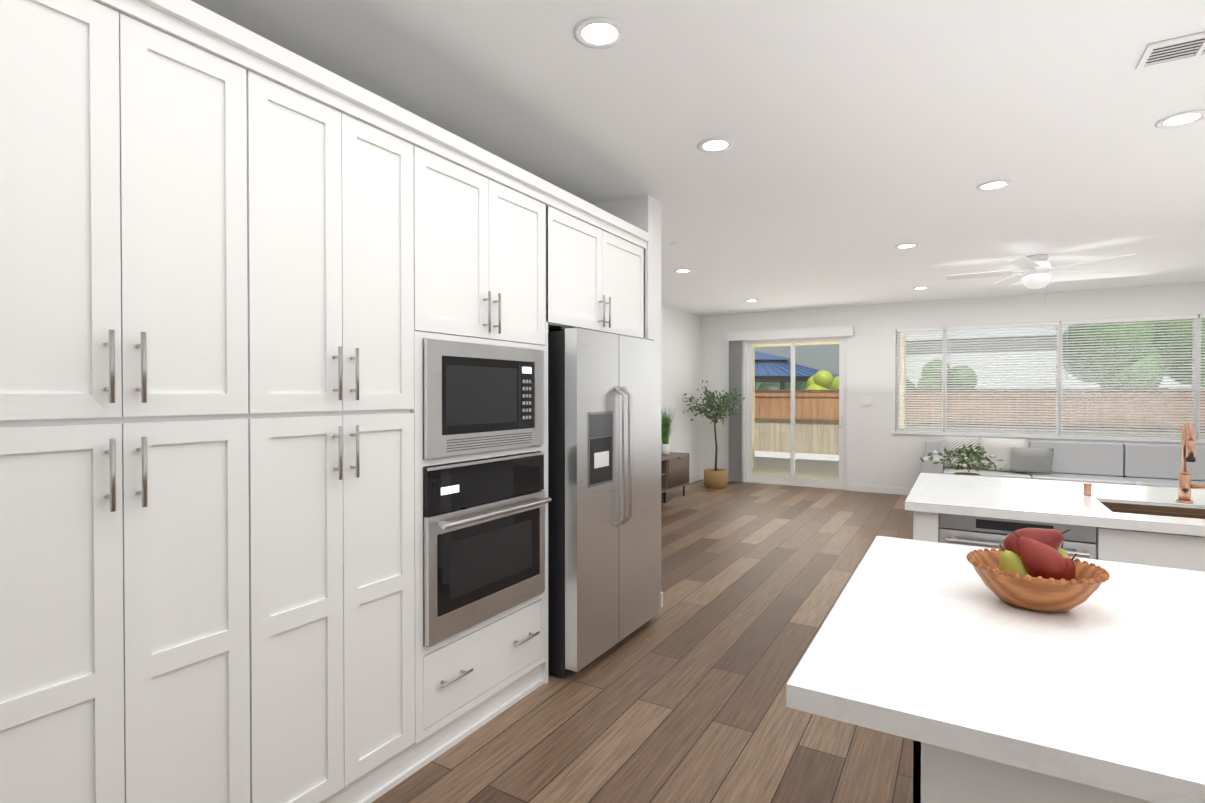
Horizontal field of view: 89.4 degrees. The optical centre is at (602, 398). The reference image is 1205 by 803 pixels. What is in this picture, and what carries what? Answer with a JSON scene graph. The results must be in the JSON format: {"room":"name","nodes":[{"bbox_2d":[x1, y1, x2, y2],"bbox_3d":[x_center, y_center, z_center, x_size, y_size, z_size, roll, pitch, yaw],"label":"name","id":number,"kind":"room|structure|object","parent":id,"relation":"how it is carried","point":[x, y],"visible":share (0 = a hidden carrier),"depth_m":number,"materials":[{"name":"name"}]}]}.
{"room":"kitchen","nodes":[
{"label":"kitchen","id":0,"kind":"room"},
{"bbox_2d":[372,479,912,802],"bbox_3d":[2.416,1.453,2.951,9.050,0.060,12.100,0,1,31],"label":"floor","id":1,"kind":"structure","parent":0,"point":[680,697],"depth_m":2.88,"materials":[{"name":"brown wood"}]},
{"bbox_2d":[0,0,279,802],"bbox_3d":[-1.452,0.220,1.663,0.620,2.430,0.742,0,1,31],"label":"tall cabinet","id":2,"kind":"object","parent":1,"relation":"on","point":[244,272],"depth_m":1.53,"materials":[{"name":"white wood"}]},
{"bbox_2d":[276,60,427,802],"bbox_3d":[-1.141,0.215,2.188,0.620,2.430,0.722,0,1,31],"label":"tall cabinet","id":3,"kind":"object","parent":1,"relation":"on","point":[352,177],"depth_m":2.06,"materials":[{"name":"white wood"}]},
{"bbox_2d":[423,339,543,458],"bbox_3d":[-0.701,-0.004,2.786,0.523,0.460,0.754,0,1,31],"label":"microwave","id":4,"kind":"object","parent":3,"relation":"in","point":[478,398],"visible":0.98,"depth_m":2.59,"materials":[{"name":"grey metal"}]},
{"bbox_2d":[423,452,551,646],"bbox_3d":[-0.699,0.604,2.791,0.647,0.686,0.754,0,1,31],"label":"wall oven","id":5,"kind":"object","parent":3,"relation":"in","point":[483,539],"visible":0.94,"depth_m":2.58,"materials":[{"name":"grey metal"}]},
{"bbox_2d":[428,594,543,762],"bbox_3d":[-0.754,1.205,2.829,0.600,0.438,0.760,0,1,31],"label":"base cabinet","id":6,"kind":"object","parent":1,"relation":"on","point":[476,673],"depth_m":2.64,"materials":[{"name":"white wood"}]},
{"bbox_2d":[548,326,660,677],"bbox_3d":[-0.156,0.523,3.613,0.782,1.787,0.980,0,1,31],"label":"fridge","id":7,"kind":"object","parent":1,"relation":"on","point":[604,491],"visible":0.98,"depth_m":3.22,"materials":[{"name":"grey metal"}]},
{"bbox_2d":[661,452,688,502],"bbox_3d":[0.518,1.077,7.852,0.422,0.600,2.100,0,1,31],"label":"console","id":8,"kind":"object","parent":1,"relation":"on","point":[674,470],"visible":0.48,"depth_m":8.24,"materials":[{"name":"brown wood"}]},
{"bbox_2d":[661,406,675,454],"bbox_3d":[0.891,0.413,8.398,0.420,0.715,0.506,0,1,31],"label":"grass plant","id":9,"kind":"object","parent":8,"relation":"on","point":[665,431],"visible":0.85,"depth_m":8.37,"materials":[{"name":"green plant"}]},
{"bbox_2d":[683,380,744,488],"bbox_3d":[1.769,0.527,9.485,0.861,1.669,0.926,0,1,31],"label":"tree","id":10,"kind":"object","parent":1,"relation":"on","point":[715,478],"visible":1,"depth_m":9.33,"materials":[{"name":"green plant"}]},
{"bbox_2d":[913,744,1141,802],"bbox_3d":[1.218,0.999,1.367,0.855,0.878,1.218,0,1,31],"label":"kitchen island","id":11,"kind":"object","parent":1,"relation":"on","point":[939,776],"depth_m":1.01,"materials":[{"name":"wood"}]},
{"bbox_2d":[786,536,1204,802],"bbox_3d":[1.126,0.539,1.425,1.040,0.042,1.344,0,1,31],"label":"island countertop","id":12,"kind":"structure","parent":11,"relation":"on","point":[1105,693],"depth_m":1.16,"materials":[{"name":"white stone"}]},
{"bbox_2d":[966,528,1109,611],"bbox_3d":[1.086,0.422,1.532,0.293,0.188,0.295,0,1,31],"label":"fruit bowl","id":13,"kind":"object","parent":12,"relation":"on","point":[1036,569],"visible":1,"depth_m":1.47,"materials":[{"name":"brown wood"}]},
{"bbox_2d":[905,473,1204,571],"bbox_3d":[4.038,0.970,2.204,5.198,0.920,1.260,0,1,31],"label":"kitchen island","id":14,"kind":"object","parent":1,"relation":"on","point":[1149,525],"visible":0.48,"depth_m":2.90,"materials":[{"name":"stone"}]},
{"bbox_2d":[939,513,1095,559],"bbox_3d":[2.023,0.986,3.030,0.596,0.872,0.656,0,1,31],"label":"dishwasher","id":15,"kind":"object","parent":14,"relation":"in","point":[989,532],"visible":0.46,"depth_m":2.82,"materials":[{"name":"grey metal"}]},
{"bbox_2d":[1083,483,1091,495],"bbox_3d":[2.517,0.469,3.161,0.038,0.062,0.037,0,1,31],"label":"soap dispenser","id":16,"kind":"object","parent":14,"relation":"on","point":[1087,489],"visible":1,"depth_m":3.15,"materials":[{"name":"orange metal"}]},
{"bbox_2d":[1176,422,1204,502],"bbox_3d":[2.832,0.307,2.912,0.115,0.390,0.133,0,1,31],"label":"faucet","id":17,"kind":"object","parent":14,"relation":"on","point":[1185,486],"visible":1,"depth_m":2.94,"materials":[{"name":"orange metal"}]},
{"bbox_2d":[923,436,1204,487],"bbox_3d":[5.663,0.934,7.293,3.200,0.895,0.950,0,1,31],"label":"sofa","id":18,"kind":"object","parent":1,"relation":"on","point":[1147,464],"visible":0.6,"depth_m":7.25,"materials":[{"name":"grey fabric"}]},
{"bbox_3d":[4.215,1.168,6.619,1.300,0.440,0.650,0,1,31],"label":"coffee table","id":19,"kind":"object","parent":1,"relation":"on","visible":0},
{"bbox_2d":[920,444,1006,475],"bbox_3d":[4.066,0.719,6.624,1.086,0.457,0.712,0,1,31],"label":"floral arrangement","id":20,"kind":"object","parent":19,"relation":"on","point":[965,457],"visible":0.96,"depth_m":6.69,"materials":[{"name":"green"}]},
{"bbox_2d":[645,194,664,442],"bbox_3d":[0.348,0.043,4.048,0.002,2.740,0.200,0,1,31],"label":"wall","id":21,"kind":"structure","parent":0,"point":[654,311],"depth_m":4.04,"materials":[{"name":"white paint"}]},
{"bbox_2d":[428,136,555,351],"bbox_3d":[-0.747,-0.633,2.843,0.620,0.745,0.900,0,1,31],"label":"upper cabinet","id":22,"kind":"object","parent":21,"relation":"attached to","point":[492,232],"depth_m":2.64,"materials":[{"name":"white wood"}]},
{"bbox_2d":[556,196,647,338],"bbox_3d":[-0.268,-0.698,3.650,0.620,0.630,1.091,0,1,31],"label":"upper cabinet","id":23,"kind":"object","parent":21,"relation":"attached to","point":[600,264],"depth_m":3.45,"materials":[{"name":"white wood"}]},
{"bbox_2d":[661,592,662,607],"bbox_3d":[-0.456,1.357,4.662,2.024,0.100,0.014,0,1,31],"label":"baseboard","id":24,"kind":"structure","parent":21,"relation":"attached to","point":[661,592],"depth_m":4.13,"materials":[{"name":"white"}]},
{"bbox_2d":[665,306,700,476],"bbox_3d":[0.040,0.009,7.655,0.150,2.740,6.090,0,1,31],"label":"wall","id":25,"kind":"structure","parent":0,"point":[694,350],"depth_m":9.60,"materials":[{"name":"white paint"}]},
{"bbox_2d":[689,473,701,482],"bbox_3d":[0.165,1.328,7.716,0.013,0.100,5.900,0,1,31],"label":"baseboard","id":26,"kind":"structure","parent":25,"relation":"attached to","point":[698,477],"depth_m":10.00,"materials":[{"name":"white wood"}]},
{"bbox_2d":[191,0,1204,315],"bbox_3d":[2.416,-1.367,2.924,9.050,0.100,12.100,0,1,31],"label":"ceiling","id":27,"kind":"structure","parent":0,"point":[865,136],"depth_m":2.90,"materials":[{"name":"white paint"}]},
{"bbox_2d":[573,17,625,48],"bbox_3d":[-0.011,-1.306,2.175,0.188,0.005,0.191,0,1,31],"label":"recessed light","id":28,"kind":"object","parent":27,"relation":"in","point":[599,32],"depth_m":2.17,"materials":[{"name":"white plastic"}]},
{"bbox_2d":[697,138,733,152],"bbox_3d":[0.584,-1.315,3.157,0.187,0.005,0.195,0,1,31],"label":"recessed light","id":29,"kind":"object","parent":27,"relation":"in","point":[711,145],"depth_m":3.17,"materials":[{"name":"white plastic"}]},
{"bbox_2d":[976,180,1011,190],"bbox_3d":[2.417,-1.321,3.762,0.183,0.005,0.200,0,1,31],"label":"recessed light","id":30,"kind":"object","parent":27,"relation":"in","point":[996,184],"depth_m":3.77,"materials":[{"name":"white plastic"}]},
{"bbox_2d":[946,254,1135,305],"bbox_3d":[4.051,-1.109,5.763,1.392,0.467,1.447,0,1,31],"label":"ceiling fan","id":31,"kind":"object","parent":27,"relation":"hanging from","point":[1036,269],"visible":1,"depth_m":5.69,"materials":[{"name":"white"}]},
{"bbox_2d":[1136,32,1204,70],"bbox_3d":[2.214,-1.304,2.242,0.350,0.012,0.190,0,1,31],"label":"ceiling vent","id":32,"kind":"object","parent":27,"relation":"in","point":[1178,49],"visible":1,"depth_m":2.29,"materials":[{"name":"grey metal"}]},
{"bbox_2d":[1155,110,1204,127],"bbox_3d":[2.713,-1.313,2.857,0.176,0.005,0.198,0,1,31],"label":"recessed light","id":33,"kind":"object","parent":27,"relation":"in","point":[1187,117],"depth_m":2.86,"materials":[{"name":"white plastic"}]},
{"bbox_2d":[701,282,1204,490],"bbox_3d":[5.400,0.004,8.114,8.900,2.740,0.150,0,1,31],"label":"wall","id":34,"kind":"structure","parent":0,"point":[875,456],"depth_m":8.80,"materials":[{"name":"white paint"}]},
{"bbox_2d":[702,473,739,481],"bbox_3d":[1.956,1.306,10.074,0.650,0.100,0.014,0,1,31],"label":"baseboard","id":35,"kind":"structure","parent":34,"relation":"attached to","point":[702,473],"depth_m":9.99,"materials":[{"name":"white wood"}]},
{"bbox_2d":[727,326,853,480],"bbox_3d":[2.872,0.126,9.470,1.910,2.410,0.099,0,1,31],"label":"valance","id":36,"kind":"object","parent":34,"relation":"attached to","point":[736,340],"visible":0.96,"depth_m":9.83,"materials":[{"name":"white"}]},
{"bbox_2d":[745,336,846,489],"bbox_3d":[2.998,0.181,9.535,1.558,2.359,0.100,0,1,31],"label":"sliding glass door","id":37,"kind":"structure","parent":34,"relation":"attached to","point":[791,480],"depth_m":9.53,"materials":[{"name":"white plastic"}]},
{"bbox_2d":[862,399,870,404],"bbox_3d":[3.867,0.052,8.922,0.120,0.090,0.023,0,1,31],"label":"light switch","id":38,"kind":"object","parent":34,"relation":"attached to","point":[866,401],"visible":1,"depth_m":8.91,"materials":[{"name":"white plastic"}]},
{"bbox_2d":[850,484,911,494],"bbox_3d":[6.432,1.331,7.418,6.400,0.100,0.013,0,1,31],"label":"baseboard","id":39,"kind":"structure","parent":34,"relation":"attached to","point":[874,489],"depth_m":8.83,"materials":[{"name":"white wood"}]},
{"bbox_2d":[893,315,1204,442],"bbox_3d":[5.856,-0.242,7.803,3.860,1.499,0.145,0,1,31],"label":"window","id":40,"kind":"structure","parent":34,"relation":"in","point":[1197,380],"depth_m":7.81,"materials":[{"name":"clear glass"}]},
{"bbox_2d":[896,314,1204,439],"bbox_3d":[5.846,-0.259,7.786,3.772,1.464,0.046,0,1,31],"label":"window blinds","id":41,"kind":"object","parent":40,"relation":"attached to","point":[917,428],"visible":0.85,"depth_m":7.80,"materials":[{"name":"white plastic"}]},
{"label":"outside","id":42,"kind":"structure","parent":0,"visible":0},
{"bbox_2d":[753,430,838,480],"bbox_3d":[11.024,1.459,25.547,60.000,0.200,35.550,0,1,31],"label":"ground","id":43,"kind":"structure","parent":42,"point":[786,465],"depth_m":13.47,"materials":[{"name":"concrete"}]},
{"bbox_2d":[755,351,837,391],"bbox_3d":[5.574,-0.174,22.224,4.415,3.130,4.415,0,1,-7],"label":"gazebo","id":44,"kind":"object","parent":43,"relation":"on","point":[781,377],"depth_m":20.75,"materials":[{"name":"blue metal"}]},
{"bbox_2d":[806,370,838,407],"bbox_3d":[6.901,0.281,18.175,1.654,2.296,1.937,0,1,31],"label":"tree","id":45,"kind":"object","parent":43,"relation":"on","point":[816,382],"depth_m":18.08,"materials":[{"name":"green plant"}]},
{"bbox_2d":[753,332,905,467],"bbox_3d":[2.131,-0.087,11.914,6.600,3.150,3.049,0,1,31],"label":"patio cover","id":46,"kind":"object","parent":43,"relation":"on","point":[799,344],"depth_m":12.28,"materials":[{"name":"beige paint"}]},
{"bbox_2d":[755,380,919,429],"bbox_3d":[6.609,0.195,26.984,13.232,2.563,2.442,0,1,31],"label":"hedge","id":47,"kind":"object","parent":43,"relation":"on","point":[774,386],"depth_m":25.55,"materials":[{"name":"green plant"}]},
{"bbox_2d":[917,360,976,391],"bbox_3d":[9.761,0.158,17.281,1.454,2.559,1.885,0,1,31],"label":"tree","id":48,"kind":"object","parent":43,"relation":"on","point":[947,377],"depth_m":17.01,"materials":[{"name":"green plant"}]},
{"bbox_2d":[755,389,1204,454],"bbox_3d":[4.572,0.598,16.658,40.036,1.690,0.070,0,1,31],"label":"fence","id":49,"kind":"object","parent":43,"relation":"on","point":[760,415],"depth_m":15.78,"materials":[{"name":"brown wood"}]},
{"bbox_2d":[906,325,1204,430],"bbox_3d":[21.711,-1.419,25.894,16.800,5.550,10.800,0,1,31],"label":"neighbouring house","id":50,"kind":"structure","parent":43,"relation":"on","point":[1000,358],"depth_m":23.80,"materials":[{"name":"white"}]},
{"bbox_2d":[1063,319,1204,397],"bbox_3d":[16.515,-0.789,18.053,4.908,4.439,4.142,0,1,31],"label":"tree","id":51,"kind":"object","parent":43,"relation":"on","point":[1132,352],"depth_m":17.23,"materials":[{"name":"green plant"}]}
]}

